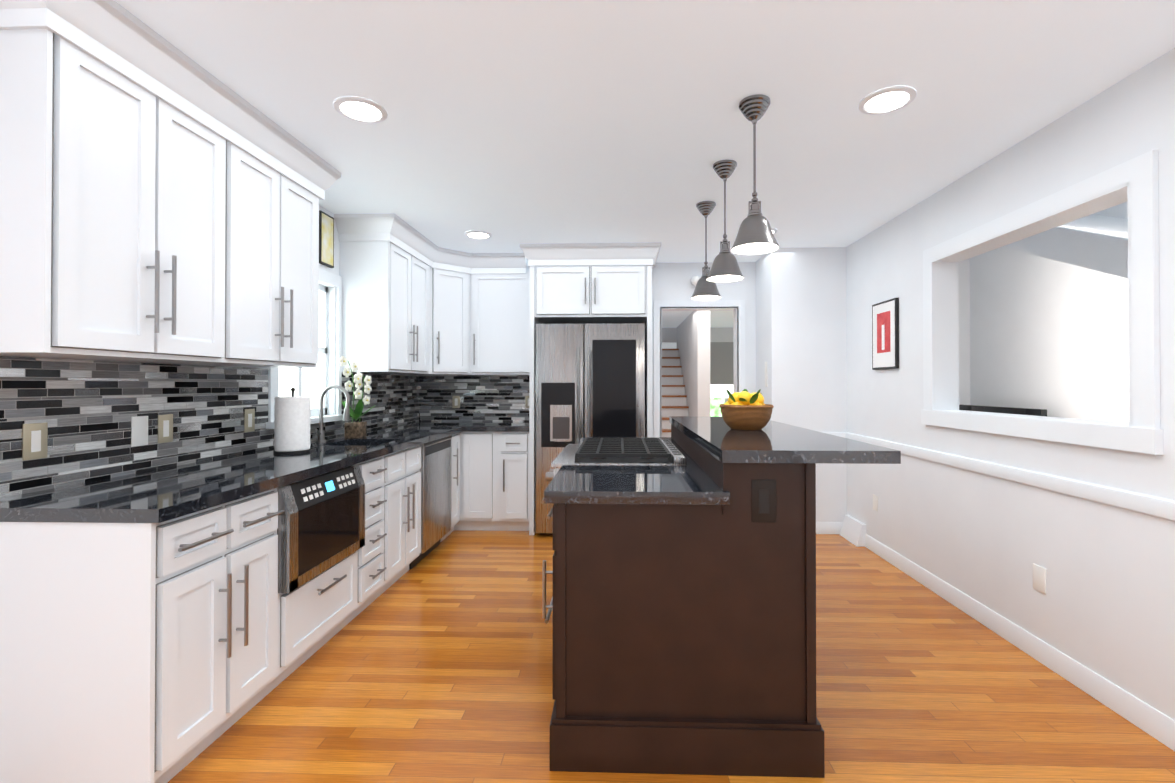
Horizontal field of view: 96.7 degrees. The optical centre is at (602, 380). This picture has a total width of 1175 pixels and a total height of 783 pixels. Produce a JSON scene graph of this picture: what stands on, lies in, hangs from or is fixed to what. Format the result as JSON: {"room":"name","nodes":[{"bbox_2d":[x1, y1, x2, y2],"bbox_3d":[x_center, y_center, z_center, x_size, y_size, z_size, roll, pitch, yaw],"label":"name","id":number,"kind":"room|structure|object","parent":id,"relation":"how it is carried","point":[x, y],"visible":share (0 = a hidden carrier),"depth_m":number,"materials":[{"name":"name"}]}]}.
{"room":"kitchen","nodes":[
{"label":"kitchen","id":0,"kind":"room"},
{"bbox_2d":[6,205,402,416],"bbox_3d":[-1.976,0.058,1.381,0.120,2.440,7.670,0,0,2],"label":"wall","id":1,"kind":"structure","parent":0,"point":[335,270],"depth_m":3.59,"materials":[{"name":"paint"}]},
{"bbox_2d":[0,0,340,367],"bbox_3d":[-1.678,-0.615,2.146,0.420,1.080,1.494,0,0,2],"label":"upper cabinet","id":2,"kind":"object","parent":1,"relation":"attached to","point":[160,196],"visible":1,"depth_m":1.76,"materials":[{"name":"white wood"}]},
{"bbox_2d":[0,356,418,497],"bbox_3d":[-1.847,0.163,3.317,0.008,0.458,3.550,0,0,2],"label":"backsplash","id":3,"kind":"structure","parent":1,"relation":"attached to","point":[86,410],"depth_m":2.08,"materials":[{"name":"tile"}]},
{"bbox_2d":[22,422,47,460],"bbox_3d":[-1.891,0.201,1.742,0.006,0.120,0.072,0,0,2],"label":"electrical outlet","id":4,"kind":"object","parent":3,"relation":"attached to","point":[35,436],"visible":1,"depth_m":1.74,"materials":[{"name":"beige plastic"}]},
{"bbox_2d":[131,416,147,446],"bbox_3d":[-1.879,0.204,2.122,0.004,0.120,0.072,0,0,2],"label":"electrical outlet","id":5,"kind":"object","parent":3,"relation":"attached to","point":[139,430],"visible":1,"depth_m":2.12,"materials":[{"name":"white plastic"}]},
{"bbox_2d":[158,414,172,442],"bbox_3d":[-1.875,0.204,2.242,0.006,0.120,0.072,0,0,2],"label":"electrical outlet","id":6,"kind":"object","parent":3,"relation":"attached to","point":[165,428],"visible":1,"depth_m":2.24,"materials":[{"name":"beige plastic"}]},
{"bbox_2d":[244,409,254,431],"bbox_3d":[-1.858,0.208,2.752,0.006,0.120,0.072,0,0,2],"label":"electrical outlet","id":7,"kind":"object","parent":3,"relation":"attached to","point":[249,422],"visible":1,"depth_m":2.75,"materials":[{"name":"beige plastic"}]},
{"bbox_2d":[266,268,342,428],"bbox_3d":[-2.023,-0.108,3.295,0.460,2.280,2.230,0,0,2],"label":"window","id":8,"kind":"structure","parent":1,"relation":"in","point":[312,383],"depth_m":3.59,"materials":[{"name":"white glass"}]},
{"bbox_2d":[319,210,333,267],"bbox_3d":[-1.835,-0.937,3.469,0.021,0.340,0.160,0,0,2],"label":"picture frame","id":9,"kind":"object","parent":1,"relation":"attached to","point":[326,239],"visible":0.89,"depth_m":3.46,"materials":[{"name":"yellow paper"}]},
{"bbox_2d":[338,213,429,374],"bbox_3d":[-1.653,-0.602,4.032,0.348,1.079,0.771,0,0,2],"label":"upper cabinet","id":10,"kind":"object","parent":1,"relation":"attached to","point":[415,302],"depth_m":3.65,"materials":[{"name":"white wood"}]},
{"bbox_2d":[115,0,1174,327],"bbox_3d":[0.569,-1.180,4.522,5.360,0.080,14.700,0,0,2],"label":"ceiling","id":11,"kind":"structure","parent":0,"point":[509,124],"depth_m":2.12,"materials":[{"name":"paint"}]},
{"bbox_2d":[333,96,387,122],"bbox_3d":[-1.028,-1.149,2.223,0.210,0.012,0.210,0,0,2],"label":"recessed light","id":12,"kind":"object","parent":11,"relation":"in","point":[360,109],"visible":1,"depth_m":2.21,"materials":[{"name":"white plastic"}]},
{"bbox_2d":[465,230,491,238],"bbox_3d":[-0.967,-1.137,4.072,0.210,0.012,0.210,0,0,2],"label":"recessed light","id":13,"kind":"object","parent":11,"relation":"in","point":[475,234],"visible":0.98,"depth_m":4.04,"materials":[{"name":"white plastic"}]},
{"bbox_2d":[691,201,721,299],"bbox_3d":[0.672,-0.842,3.386,0.196,0.609,0.196,0,0,2],"label":"pendant light","id":14,"kind":"object","parent":11,"relation":"hanging from","point":[705,289],"visible":0.85,"depth_m":3.35,"materials":[{"name":"silver metal"}]},
{"bbox_2d":[706,160,743,282],"bbox_3d":[0.652,-0.846,2.776,0.196,0.609,0.196,0,0,2],"label":"pendant light","id":15,"kind":"object","parent":11,"relation":"hanging from","point":[725,267],"visible":1,"depth_m":2.74,"materials":[{"name":"silver metal"}]},
{"bbox_2d":[730,94,779,254],"bbox_3d":[0.631,-0.851,2.167,0.196,0.609,0.196,0,0,2],"label":"pendant light","id":16,"kind":"object","parent":11,"relation":"hanging from","point":[755,235],"visible":0.98,"depth_m":2.14,"materials":[{"name":"silver metal"}]},
{"bbox_2d":[858,86,915,114],"bbox_3d":[1.171,-1.150,2.151,0.210,0.012,0.210,0,0,2],"label":"recessed light","id":17,"kind":"object","parent":11,"relation":"in","point":[887,100],"visible":1,"depth_m":2.14,"materials":[{"name":"white plastic"}]},
{"bbox_2d":[167,530,1174,782],"bbox_3d":[0.819,1.330,4.496,5.860,0.060,14.700,0,0,2],"label":"floor","id":18,"kind":"structure","parent":0,"point":[435,666],"depth_m":2.10,"materials":[{"name":"brown wood"}]},
{"bbox_2d":[0,484,287,782],"bbox_3d":[-1.591,0.846,1.805,0.599,0.868,0.585,0,0,2],"label":"base cabinet","id":19,"kind":"object","parent":18,"relation":"on","point":[165,651],"depth_m":1.52,"materials":[{"name":"white wood"}]},
{"bbox_2d":[0,421,471,522],"bbox_3d":[-1.528,0.506,3.287,0.627,0.251,3.561,0,0,2],"label":"countertop","id":20,"kind":"structure","parent":19,"relation":"on","point":[161,495],"depth_m":1.91,"materials":[{"name":"stone"}]},
{"bbox_2d":[274,388,310,453],"bbox_3d":[-1.640,0.206,2.764,0.170,0.341,0.170,0,0,2],"label":"paper towel","id":21,"kind":"object","parent":20,"relation":"on","point":[292,421],"visible":1,"depth_m":2.70,"materials":[{"name":"white paper"}]},
{"bbox_2d":[316,385,349,441],"bbox_3d":[-1.673,0.201,3.208,0.210,0.356,0.131,0,0,2],"label":"faucet","id":22,"kind":"object","parent":20,"relation":"on","point":[321,431],"visible":1,"depth_m":3.24,"materials":[{"name":"silver metal"}]},
{"bbox_2d":[339,356,375,437],"bbox_3d":[-1.663,0.109,3.513,0.218,0.544,0.275,0,0,2],"label":"orchid plant","id":23,"kind":"object","parent":20,"relation":"on","point":[355,429],"visible":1,"depth_m":3.49,"materials":[{"name":"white plant"}]},
{"bbox_2d":[277,464,364,592],"bbox_3d":[-1.537,0.643,2.413,0.588,0.422,0.626,0,0,2],"label":"microwave","id":24,"kind":"object","parent":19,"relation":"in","point":[321,524],"visible":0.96,"depth_m":2.31,"materials":[{"name":"grey metal"}]},
{"bbox_2d":[288,546,363,675],"bbox_3d":[-1.571,1.070,2.411,0.599,0.429,0.630,0,0,2],"label":"drawer","id":25,"kind":"object","parent":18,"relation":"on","point":[318,609],"depth_m":2.41,"materials":[{"name":"white wood"}]},
{"bbox_2d":[297,453,391,608],"bbox_3d":[-1.555,0.854,2.886,0.599,0.868,0.318,0,0,2],"label":"base cabinet","id":26,"kind":"object","parent":18,"relation":"on","point":[376,472],"depth_m":2.92,"materials":[{"name":"white wood"}]},
{"bbox_2d":[392,433,459,546],"bbox_3d":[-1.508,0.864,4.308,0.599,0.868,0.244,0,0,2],"label":"base cabinet","id":27,"kind":"object","parent":18,"relation":"on","point":[406,463],"depth_m":3.37,"materials":[{"name":"white wood"}]},
{"bbox_2d":[409,435,451,568],"bbox_3d":[-1.508,0.863,3.886,0.589,0.865,0.596,0,0,2],"label":"dishwasher","id":28,"kind":"object","parent":18,"relation":"on","point":[435,469],"visible":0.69,"depth_m":3.81,"materials":[{"name":"grey metal"}]},
{"bbox_2d":[472,431,495,530],"bbox_3d":[-1.054,0.867,4.751,0.320,0.868,0.599,0,0,2],"label":"base cabinet","id":29,"kind":"object","parent":18,"relation":"on","point":[483,443],"depth_m":4.46,"materials":[{"name":"white wood"}]},
{"bbox_2d":[496,432,528,530],"bbox_3d":[-0.751,0.867,4.741,0.287,0.868,0.599,0,0,2],"label":"base cabinet","id":30,"kind":"object","parent":18,"relation":"on","point":[512,448],"depth_m":4.45,"materials":[{"name":"white wood"}]},
{"bbox_2d":[464,422,528,431],"bbox_3d":[-0.886,0.411,4.723,0.555,0.040,0.651,0,0,2],"label":"countertop","id":31,"kind":"structure","parent":30,"relation":"on","point":[476,426],"depth_m":4.43,"materials":[{"name":"stone"}]},
{"bbox_2d":[519,243,660,534],"bbox_3d":[-0.091,0.082,4.673,1.174,2.438,0.720,0,0,2],"label":"surround","id":32,"kind":"object","parent":18,"relation":"on","point":[589,283],"visible":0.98,"depth_m":4.39,"materials":[{"name":"white wood"}]},
{"bbox_2d":[536,323,644,533],"bbox_3d":[-0.092,0.411,4.631,0.910,1.779,0.743,0,0,2],"label":"fridge","id":33,"kind":"object","parent":18,"relation":"on","point":[590,380],"visible":0.67,"depth_m":4.32,"materials":[{"name":"grey metal"}]},
{"bbox_2d":[541,438,685,623],"bbox_3d":[0.056,0.805,2.644,0.638,0.963,0.756,0,0,2],"label":"range","id":34,"kind":"object","parent":18,"relation":"on","point":[622,451],"visible":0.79,"depth_m":2.39,"materials":[{"name":"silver metal"}]},
{"bbox_2d":[662,349,688,436],"bbox_3d":[0.992,0.344,9.286,0.962,1.979,2.921,0,0,2],"label":"stairs","id":35,"kind":"structure","parent":18,"relation":"on","point":[674,399],"depth_m":9.34,"materials":[{"name":"white wood"}]},
{"bbox_2d":[543,420,830,777],"bbox_3d":[0.280,0.779,2.584,0.930,1.014,1.766,0,0,2],"label":"kitchen island","id":36,"kind":"object","parent":18,"relation":"on","point":[683,606],"depth_m":1.73,"materials":[{"name":"brown wood"}]},
{"bbox_2d":[669,416,900,463],"bbox_3d":[0.701,0.251,2.579,0.568,0.042,1.796,0,0,2],"label":"island countertop","id":37,"kind":"structure","parent":36,"relation":"on","point":[777,440],"depth_m":1.85,"materials":[{"name":"black stone"}]},
{"bbox_2d":[719,389,773,429],"bbox_3d":[0.688,0.134,2.498,0.252,0.190,0.252,0,0,2],"label":"fruit basket","id":38,"kind":"object","parent":37,"relation":"on","point":[744,409],"visible":1,"depth_m":2.42,"materials":[{"name":"wood"}]},
{"bbox_2d":[959,405,1046,415],"bbox_3d":[3.338,0.759,4.442,0.380,1.079,1.050,0,0,2],"label":"tv","id":39,"kind":"object","parent":18,"relation":"on","point":[1022,411],"visible":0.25,"depth_m":4.32,"materials":[{"name":"black plastic"}]},
{"bbox_2d":[526,247,846,521],"bbox_3d":[0.144,0.083,4.827,4.130,2.440,0.640,0,0,2],"label":"wall","id":40,"kind":"structure","parent":0,"point":[795,318],"depth_m":4.46,"materials":[{"name":"paint"}]},
{"bbox_2d":[419,375,528,421],"bbox_3d":[-1.192,0.175,5.066,1.186,0.458,0.008,0,0,2],"label":"backsplash","id":41,"kind":"structure","parent":40,"relation":"attached to","point":[492,398],"depth_m":5.06,"materials":[{"name":"tile"}]},
{"bbox_2d":[452,396,459,407],"bbox_3d":[-1.419,0.204,5.066,0.072,0.120,0.006,0,0,2],"label":"electrical outlet","id":42,"kind":"object","parent":41,"relation":"attached to","point":[455,401],"visible":1,"depth_m":5.06,"materials":[{"name":"beige plastic"}]},
{"bbox_2d":[525,396,528,407],"bbox_3d":[-0.708,0.204,5.043,0.072,0.120,0.006,0,0,2],"label":"electrical outlet","id":43,"kind":"object","parent":41,"relation":"attached to","point":[526,401],"visible":0.48,"depth_m":5.04,"materials":[{"name":"beige plastic"}]},
{"bbox_2d":[470,253,529,374],"bbox_3d":[-0.900,-0.596,4.886,0.558,1.079,0.339,0,0,2],"label":"upper cabinet","id":44,"kind":"object","parent":40,"relation":"attached to","point":[499,282],"depth_m":4.72,"materials":[{"name":"white wood"}]},
{"bbox_2d":[691,276,699,285],"bbox_3d":[0.883,-0.947,4.950,0.090,0.090,0.120,0,0,2],"label":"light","id":45,"kind":"object","parent":40,"relation":"attached to","point":[694,279],"visible":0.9,"depth_m":4.90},
{"bbox_2d":[653,300,744,436],"bbox_3d":[0.927,0.266,5.056,0.870,2.074,0.150,0,0,2],"label":"door frame","id":46,"kind":"structure","parent":40,"relation":"attached to","point":[737,307],"depth_m":4.99,"materials":[{"name":"white wood"}]},
{"bbox_2d":[816,522,842,533],"bbox_3d":[1.746,1.249,4.439,0.623,0.099,0.013,0,0,2],"label":"baseboard","id":47,"kind":"structure","parent":40,"relation":"attached to","point":[821,527],"depth_m":4.43,"materials":[{"name":"white wood"}]},
{"bbox_2d":[677,311,709,416],"bbox_3d":[1.572,0.114,9.283,0.190,2.440,2.900,0,0,2],"label":"wall","id":48,"kind":"structure","parent":0,"point":[693,337],"depth_m":7.89,"materials":[{"name":"paint"}]},
{"bbox_2d":[662,327,733,416],"bbox_3d":[1.956,0.124,10.756,3.000,2.440,0.130,0,0,2],"label":"wall","id":49,"kind":"structure","parent":0,"point":[721,363],"depth_m":10.71,"materials":[{"name":"paint"}]},
{"bbox_2d":[846,48,1174,719],"bbox_3d":[2.032,0.057,1.248,0.120,2.440,7.670,0,0,2],"label":"wall","id":50,"kind":"structure","parent":0,"point":[1104,606],"depth_m":2.42,"materials":[{"name":"paint"}]},
{"bbox_2d":[840,515,865,546],"bbox_3d":[2.034,1.213,4.247,0.074,0.169,0.320,0,0,2],"label":"air vent","id":51,"kind":"object","parent":50,"relation":"in","point":[853,531],"visible":0.86,"depth_m":4.19,"materials":[{"name":"white"}]},
{"bbox_2d":[872,298,898,369],"bbox_3d":[2.042,-0.330,3.777,0.024,0.490,0.340,0,0,2],"label":"picture frame","id":52,"kind":"object","parent":50,"relation":"attached to","point":[885,334],"visible":1,"depth_m":3.74,"materials":[{"name":"black"}]},
{"bbox_2d":[822,432,1174,520],"bbox_3d":[1.647,0.445,0.938,0.630,0.070,7.030,0,0,2],"label":"trim","id":53,"kind":"structure","parent":50,"relation":"attached to","point":[1150,505],"depth_m":2.35,"materials":[{"name":"white wood"}]},
{"bbox_2d":[865,534,1174,750],"bbox_3d":[1.956,1.225,0.923,0.013,0.099,7.030,0,0,2],"label":"baseboard","id":54,"kind":"structure","parent":50,"relation":"attached to","point":[1147,718],"depth_m":2.34,"materials":[{"name":"white wood"}]},
{"bbox_2d":[1033,563,1045,593],"bbox_3d":[2.007,0.908,2.399,0.006,0.115,0.072,0,0,2],"label":"electrical outlet","id":55,"kind":"object","parent":50,"relation":"attached to","point":[1039,578],"visible":1,"depth_m":2.40,"materials":[{"name":"white plastic"}]},
{"bbox_2d":[921,150,1163,454],"bbox_3d":[2.071,-0.278,2.575,0.170,1.090,1.440,0,0,2],"label":"window frame","id":56,"kind":"structure","parent":50,"relation":"attached to","point":[1134,183],"depth_m":2.21,"materials":[{"name":"white"}]},
{"bbox_2d":[959,202,1128,422],"bbox_3d":[2.867,-0.257,2.739,1.450,3.089,4.900,0,0,2],"label":"wall","id":57,"kind":"structure","parent":0,"point":[1043,320],"depth_m":4.05,"materials":[{"name":"paint"}]}
]}

